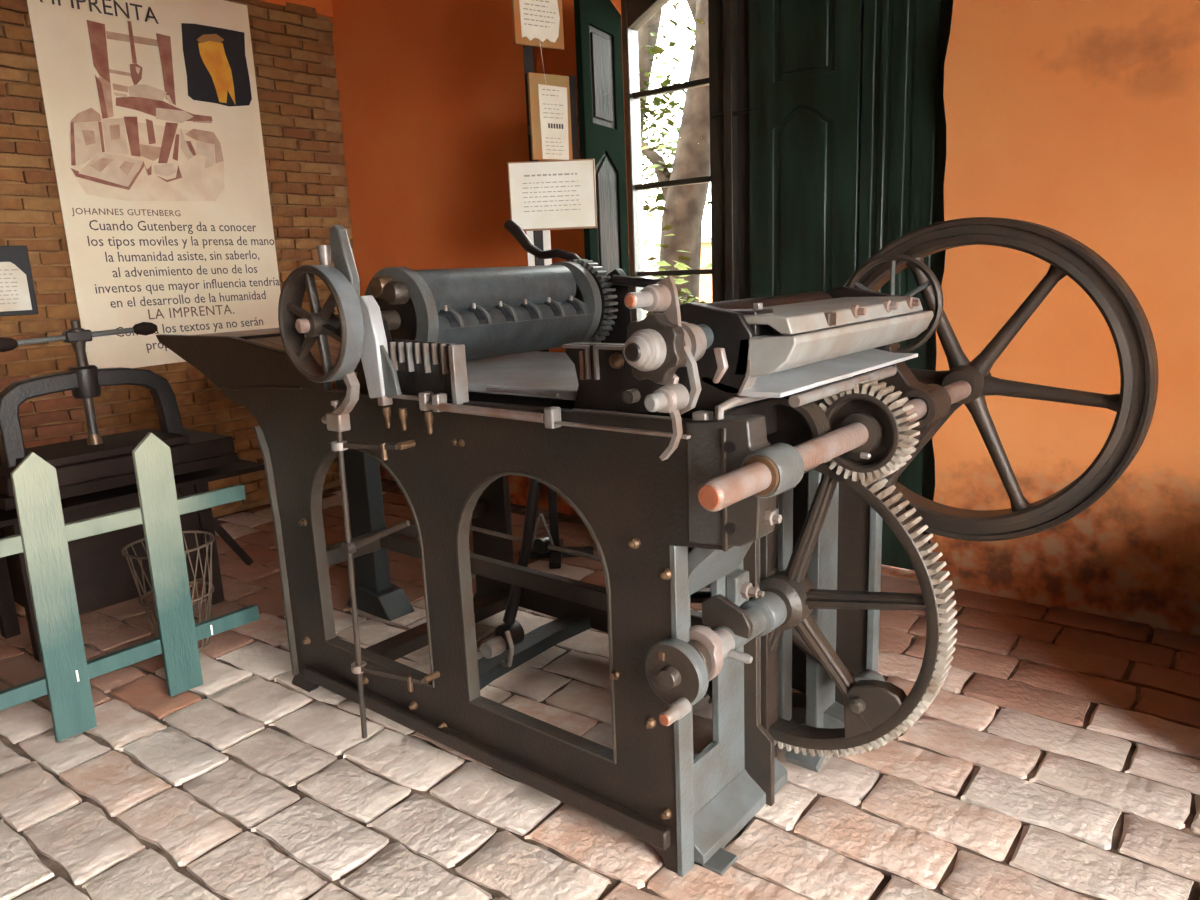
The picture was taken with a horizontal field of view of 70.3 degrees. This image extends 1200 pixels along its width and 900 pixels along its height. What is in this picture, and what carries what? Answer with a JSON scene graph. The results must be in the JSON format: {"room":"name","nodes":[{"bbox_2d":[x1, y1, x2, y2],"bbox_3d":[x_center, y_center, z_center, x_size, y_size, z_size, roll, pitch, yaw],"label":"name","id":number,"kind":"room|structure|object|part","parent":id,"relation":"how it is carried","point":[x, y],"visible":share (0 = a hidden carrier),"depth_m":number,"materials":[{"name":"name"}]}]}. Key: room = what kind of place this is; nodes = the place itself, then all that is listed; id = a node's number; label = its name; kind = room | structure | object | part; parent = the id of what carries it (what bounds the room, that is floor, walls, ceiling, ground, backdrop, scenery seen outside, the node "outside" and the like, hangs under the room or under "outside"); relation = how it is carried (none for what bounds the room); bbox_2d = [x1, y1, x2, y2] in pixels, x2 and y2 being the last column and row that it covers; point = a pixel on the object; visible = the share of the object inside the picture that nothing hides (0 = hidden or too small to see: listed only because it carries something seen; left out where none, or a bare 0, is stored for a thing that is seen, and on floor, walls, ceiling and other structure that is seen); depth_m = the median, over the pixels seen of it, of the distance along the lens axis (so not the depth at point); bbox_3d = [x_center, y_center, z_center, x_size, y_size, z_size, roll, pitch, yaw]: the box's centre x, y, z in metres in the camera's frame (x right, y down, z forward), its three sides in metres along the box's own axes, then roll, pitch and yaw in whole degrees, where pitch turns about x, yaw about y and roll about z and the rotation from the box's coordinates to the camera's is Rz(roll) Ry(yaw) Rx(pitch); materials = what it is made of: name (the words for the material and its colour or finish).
{"room":"printing museum","nodes":[
{"label":"printing museum","id":0,"kind":"room"},
{"bbox_2d":[0,0,354,517],"bbox_3d":[-3.807,-1.335,4.038,0.312,4.350,5.966,7,15,39],"label":"wall","id":1,"kind":"structure","parent":0,"point":[293,48],"depth_m":5.46,"materials":[{"name":"red brick"}]},
{"bbox_2d":[0,246,38,315],"bbox_3d":[-3.280,-0.889,4.504,0.028,0.370,0.495,7,15,39],"label":"framed notice","id":2,"kind":"object","parent":1,"relation":"attached to","point":[17,292],"visible":1,"depth_m":4.62,"materials":[{"name":"black"}]},
{"bbox_2d":[71,31,223,162],"bbox_3d":[-2.679,-2.067,5.029,0.001,0.693,0.863,7,15,39],"label":"illustration","id":3,"kind":"object","parent":1,"relation":"attached to","point":[137,97],"depth_m":5.02},
{"bbox_2d":[27,0,280,368],"bbox_3d":[-2.616,-1.635,5.163,0.032,2.210,1.326,7,15,39],"label":"poster","id":4,"kind":"object","parent":1,"relation":"attached to","point":[152,106],"visible":0.94,"depth_m":5.12,"materials":[{"name":"paper"}]},
{"bbox_2d":[260,0,332,17],"bbox_3d":[-3.818,-2.987,3.769,0.300,0.990,5.770,7,15,39],"label":"trim","id":5,"kind":"structure","parent":1,"relation":"attached to","point":[323,7],"depth_m":5.85,"materials":[{"name":"orange paint"}]},
{"bbox_2d":[0,478,1199,899],"bbox_3d":[-0.366,1.236,2.193,8.460,0.306,6.360,7,15,39],"label":"floor","id":6,"kind":"structure","parent":0,"point":[1056,755],"depth_m":2.57,"materials":[{"name":"beige stone"}]},
{"bbox_2d":[0,432,258,741],"bbox_3d":[-1.988,0.538,2.669,0.055,0.992,1.910,7,15,39],"label":"picket fence","id":7,"kind":"object","parent":6,"relation":"on","point":[43,538],"visible":1,"depth_m":2.95,"materials":[{"name":"teal paint"}]},
{"bbox_3d":[-2.006,0.340,2.635,0.030,0.062,1.910,7,15,39],"label":"rail","id":8,"kind":"part","parent":7,"relation":"part of","materials":[{"name":"teal paint"}]},
{"bbox_3d":[-1.988,0.830,2.735,0.030,0.062,1.900,7,15,39],"label":"rail","id":9,"kind":"part","parent":7,"relation":"part of","materials":[{"name":"teal paint"}]},
{"bbox_2d":[0,452,264,661],"bbox_3d":[-2.182,0.412,3.989,0.560,0.720,1.140,7,15,39],"label":"stand","id":10,"kind":"object","parent":6,"relation":"on","point":[102,576],"visible":0.5,"depth_m":3.76,"materials":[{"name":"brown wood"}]},
{"bbox_3d":[-2.659,0.540,3.770,0.060,0.600,0.060,7,15,39],"label":"leg","id":11,"kind":"part","parent":10,"relation":"part of","materials":[{"name":"brown wood"}]},
{"bbox_3d":[-2.341,0.581,3.514,0.060,0.600,0.060,7,15,39],"label":"leg","id":12,"kind":"part","parent":10,"relation":"part of","materials":[{"name":"brown wood"}]},
{"bbox_2d":[0,320,234,496],"bbox_3d":[-2.236,-0.248,3.784,0.520,0.660,0.930,7,15,39],"label":"press","id":13,"kind":"object","parent":10,"relation":"on","point":[95,457],"visible":0.97,"depth_m":3.68,"materials":[{"name":"black metal"}]},
{"bbox_3d":[-2.439,-0.429,3.472,0.062,0.061,0.110,7,15,39],"label":"handle knob","id":14,"kind":"part","parent":13,"relation":"part of","materials":[{"name":"brown wood"}]},
{"bbox_3d":[-2.238,-0.173,3.761,0.075,0.367,0.730,7,15,39],"label":"arch frame","id":15,"kind":"part","parent":13,"relation":"part of","materials":[{"name":"black metal"}]},
{"bbox_3d":[-2.082,-0.554,3.895,0.062,0.061,0.105,7,15,39],"label":"handle knob","id":16,"kind":"part","parent":13,"relation":"part of","materials":[{"name":"brown wood"}]},
{"bbox_2d":[0,459,264,527],"bbox_3d":[-2.200,0.165,3.943,0.500,0.025,1.140,7,15,39],"label":"shelf","id":17,"kind":"object","parent":10,"relation":"attached to","point":[198,479],"depth_m":3.77,"materials":[{"name":"brown wood"}]},
{"bbox_3d":[-1.874,0.443,4.071,0.060,0.600,0.060,7,15,39],"label":"leg","id":18,"kind":"part","parent":10,"relation":"part of","materials":[{"name":"brown wood"}]},
{"bbox_2d":[121,531,214,649],"bbox_3d":[-1.776,0.609,3.578,0.364,0.456,0.348,7,15,39],"label":"wire basket","id":19,"kind":"object","parent":6,"relation":"on","point":[212,537],"visible":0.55,"depth_m":3.56,"materials":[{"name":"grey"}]},
{"bbox_2d":[507,0,596,568],"bbox_3d":[-0.256,-0.954,4.258,0.414,3.120,0.388,7,15,39],"label":"display stand","id":20,"kind":"object","parent":6,"relation":"on","point":[558,192],"visible":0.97,"depth_m":4.15,"materials":[{"name":"black metal"}]},
{"bbox_3d":[-0.299,-0.870,4.281,0.046,2.950,0.024,-2,12,0],"label":"post","id":21,"kind":"part","parent":20,"relation":"part of","materials":[{"name":"black metal"}]},
{"bbox_2d":[156,217,1158,876],"bbox_3d":[-0.126,0.022,3.013,3.330,1.718,1.763,7,15,39],"label":"press","id":22,"kind":"object","parent":6,"relation":"on","point":[753,453],"visible":1,"depth_m":2.43,"materials":[{"name":"metal"}]},
{"bbox_3d":[-1.330,-0.315,3.106,1.164,0.197,0.030,7,15,39],"label":"feed arm","id":23,"kind":"part","parent":22,"relation":"part of","materials":[{"name":"black metal"}]},
{"bbox_2d":[316,245,330,265],"bbox_3d":[-0.797,-0.557,2.469,0.040,0.070,0.040,7,15,39],"label":"cup","id":24,"kind":"object","parent":22,"relation":"on","point":[324,251],"depth_m":2.45,"materials":[{"name":"metal"}]},
{"bbox_3d":[-0.727,-0.514,2.434,0.090,0.252,0.030,7,15,39],"label":"throw arm","id":25,"kind":"part","parent":22,"relation":"part of","materials":[{"name":"grey metal"}]},
{"bbox_3d":[-0.747,-0.159,2.499,0.111,0.145,0.030,7,15,39],"label":"horn arm","id":26,"kind":"part","parent":22,"relation":"part of","materials":[{"name":"metal"}]},
{"bbox_3d":[-0.776,0.441,2.672,0.056,1.026,0.018,7,15,39],"label":"upright rod","id":27,"kind":"part","parent":22,"relation":"part of","materials":[{"name":"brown metal"}]},
{"bbox_3d":[-0.698,-0.013,2.527,0.265,0.024,0.030,4,14,28],"label":"guide arm","id":28,"kind":"part","parent":22,"relation":"part of","materials":[{"name":"brown metal"}]},
{"bbox_3d":[-0.660,0.699,2.672,0.285,0.024,0.030,4,14,29],"label":"guide arm","id":29,"kind":"part","parent":22,"relation":"part of","materials":[{"name":"brown metal"}]},
{"bbox_3d":[-0.560,-0.152,2.444,0.230,0.014,0.014,7,15,39],"label":"rail","id":30,"kind":"part","parent":22,"relation":"part of","materials":[{"name":"metal"}]},
{"bbox_3d":[-0.486,-0.230,2.422,0.295,0.165,0.016,7,15,39],"label":"ribbed plate","id":31,"kind":"part","parent":22,"relation":"part of","materials":[{"name":"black metal"}]},
{"bbox_3d":[-0.547,0.404,2.631,2.188,1.165,0.035,7,15,39],"label":"frame","id":32,"kind":"part","parent":22,"relation":"part of","materials":[{"name":"metal"}]},
{"bbox_3d":[-0.306,-0.101,2.230,0.440,0.026,0.023,7,15,39],"label":"rail rod","id":33,"kind":"part","parent":22,"relation":"part of","materials":[{"name":"grey metal"}]},
{"bbox_3d":[-0.209,-0.154,2.262,0.260,0.010,0.010,7,15,39],"label":"bed rod","id":34,"kind":"part","parent":22,"relation":"part of","materials":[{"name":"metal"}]},
{"bbox_3d":[-0.220,-0.824,3.433,0.432,0.230,0.046,7,15,39],"label":"throw off lever","id":35,"kind":"part","parent":22,"relation":"part of","materials":[{"name":"black metal"}]},
{"bbox_3d":[-0.069,0.377,3.073,1.630,0.033,0.018,7,15,39],"label":"tie rod","id":36,"kind":"part","parent":22,"relation":"part of","materials":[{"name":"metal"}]},
{"bbox_3d":[0.144,-0.283,1.751,0.055,0.148,0.012,7,15,39],"label":"lever","id":37,"kind":"part","parent":22,"relation":"part of","materials":[{"name":"metal"}]},
{"bbox_3d":[0.019,0.234,3.318,2.168,1.165,0.035,7,15,39],"label":"frame","id":38,"kind":"part","parent":22,"relation":"part of","materials":[{"name":"metal"}]},
{"bbox_3d":[0.182,-0.143,1.765,0.055,0.145,0.018,7,15,39],"label":"lever","id":39,"kind":"part","parent":22,"relation":"part of","materials":[{"name":"metal"}]},
{"bbox_3d":[0.331,0.593,2.299,0.020,0.860,0.460,7,15,39],"label":"frame","id":40,"kind":"part","parent":22,"relation":"part of","materials":[{"name":"grey metal"}]},
{"bbox_3d":[0.320,0.414,2.145,0.140,0.094,0.020,7,15,39],"label":"bearing arm","id":41,"kind":"part","parent":22,"relation":"part of","materials":[{"name":"brown metal"}]},
{"bbox_3d":[0.479,0.411,2.429,0.030,1.050,0.070,7,15,39],"label":"post","id":42,"kind":"part","parent":22,"relation":"part of","materials":[{"name":"metal"}]},
{"bbox_3d":[0.542,0.354,2.515,0.030,0.980,0.060,7,15,39],"label":"post","id":43,"kind":"part","parent":22,"relation":"part of","materials":[{"name":"grey metal"}]},
{"bbox_2d":[701,348,917,397],"bbox_3d":[0.559,-0.213,2.148,0.199,0.043,0.820,7,15,39],"label":"tray","id":44,"kind":"object","parent":22,"relation":"on","point":[735,383],"depth_m":1.97,"materials":[{"name":"metal"}]},
{"bbox_3d":[0.697,0.376,2.670,0.040,1.100,0.140,7,15,39],"label":"corner post","id":45,"kind":"part","parent":22,"relation":"part of","materials":[{"name":"grey metal"}]},
{"bbox_3d":[0.625,0.592,2.682,0.368,0.248,0.057,5,14,31],"label":"connecting rod","id":46,"kind":"part","parent":22,"relation":"part of","materials":[{"name":"brown metal"}]},
{"bbox_2d":[331,0,1199,635],"bbox_3d":[2.030,-1.334,3.234,10.360,4.500,0.190,7,15,39],"label":"wall","id":47,"kind":"structure","parent":0,"point":[1078,119],"depth_m":3.50,"materials":[{"name":"orange paint"}]},
{"bbox_2d":[574,0,629,275],"bbox_3d":[0.045,-0.962,4.552,0.035,2.929,0.470,4,13,27],"label":"shutter","id":48,"kind":"object","parent":47,"relation":"attached to","point":[598,31],"visible":0.45,"depth_m":4.39,"materials":[{"name":"green wood"}]},
{"bbox_3d":[0.003,-1.895,4.350,0.011,0.460,0.280,4,13,27],"label":"panel","id":49,"kind":"part","parent":48,"relation":"part of","materials":[{"name":"green paint"}]},
{"bbox_3d":[0.038,-1.074,4.524,0.011,0.980,0.280,4,13,27],"label":"panel","id":50,"kind":"part","parent":48,"relation":"part of","materials":[{"name":"green paint"}]},
{"bbox_2d":[621,0,863,320],"bbox_3d":[0.895,-1.048,4.281,1.870,3.200,0.132,7,15,39],"label":"window","id":51,"kind":"structure","parent":47,"relation":"in","point":[728,20],"depth_m":4.40,"materials":[{"name":"brown wood"}]},
{"bbox_2d":[749,0,863,297],"bbox_3d":[0.991,-0.923,4.180,0.560,2.950,0.035,7,15,39],"label":"shutter","id":52,"kind":"object","parent":51,"relation":"attached to","point":[805,56],"visible":0.59,"depth_m":4.05,"materials":[{"name":"green paint"}]},
{"bbox_3d":[0.987,-1.101,4.139,0.310,1.075,0.011,7,15,39],"label":"panel","id":53,"kind":"part","parent":52,"relation":"part of","materials":[{"name":"green paint"}]},
{"bbox_3d":[0.949,-2.012,3.946,0.310,0.540,0.011,7,15,39],"label":"panel","id":54,"kind":"part","parent":52,"relation":"part of","materials":[{"name":"green paint"}]},
{"bbox_2d":[858,0,952,569],"bbox_3d":[1.382,-0.864,3.874,0.420,2.930,0.035,7,15,39],"label":"shutter","id":55,"kind":"object","parent":47,"relation":"attached to","point":[903,157],"visible":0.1,"depth_m":3.77,"materials":[{"name":"green paint"}]},
{"bbox_3d":[1.291,-0.915,3.937,0.080,2.650,0.011,7,15,39],"label":"panel","id":56,"kind":"part","parent":55,"relation":"part of","materials":[{"name":"green paint"}]},
{"bbox_3d":[1.434,-0.896,3.822,0.160,2.650,0.011,7,15,39],"label":"panel","id":57,"kind":"part","parent":55,"relation":"part of","materials":[{"name":"green paint"}]},
{"label":"outside","id":58,"kind":"structure","parent":0,"visible":0},
{"bbox_3d":[6.391,0.043,7.934,80.000,0.300,100.000,7,15,39],"label":"ground","id":59,"kind":"structure","parent":58,"visible":0},
{"bbox_2d":[638,8,689,192],"bbox_3d":[0.438,-3.764,10.511,2.241,6.660,0.930,7,15,39],"label":"tree","id":60,"kind":"object","parent":59,"relation":"on","point":[646,42],"visible":0.27,"depth_m":10.14,"materials":[{"name":"green plant"}]},
{"bbox_2d":[641,0,709,304],"bbox_3d":[0.862,-2.523,7.962,1.710,5.282,0.731,7,15,39],"label":"tree","id":61,"kind":"object","parent":59,"relation":"on","point":[684,207],"visible":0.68,"depth_m":7.85,"materials":[{"name":"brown plant"}]},
{"bbox_2d":[641,0,710,312],"bbox_3d":[0.984,-4.034,12.396,2.455,6.341,0.917,7,15,39],"label":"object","id":62,"kind":"object","parent":59,"relation":"on","point":[653,225],"visible":0.2,"depth_m":12.13,"materials":[{"name":"white"}]},
{"bbox_2d":[643,213,711,316],"bbox_3d":[0.535,-0.826,6.997,1.348,2.274,0.616,7,15,39],"label":"bush","id":63,"kind":"object","parent":59,"relation":"on","point":[681,266],"visible":0.16,"depth_m":6.77,"materials":[{"name":"green plant"}]},
{"bbox_2d":[644,237,711,302],"bbox_3d":[-1.114,-3.298,18.908,18.000,2.300,0.400,7,15,39],"label":"wall","id":64,"kind":"structure","parent":59,"relation":"on","point":[705,289],"depth_m":16.09,"materials":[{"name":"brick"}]}
]}

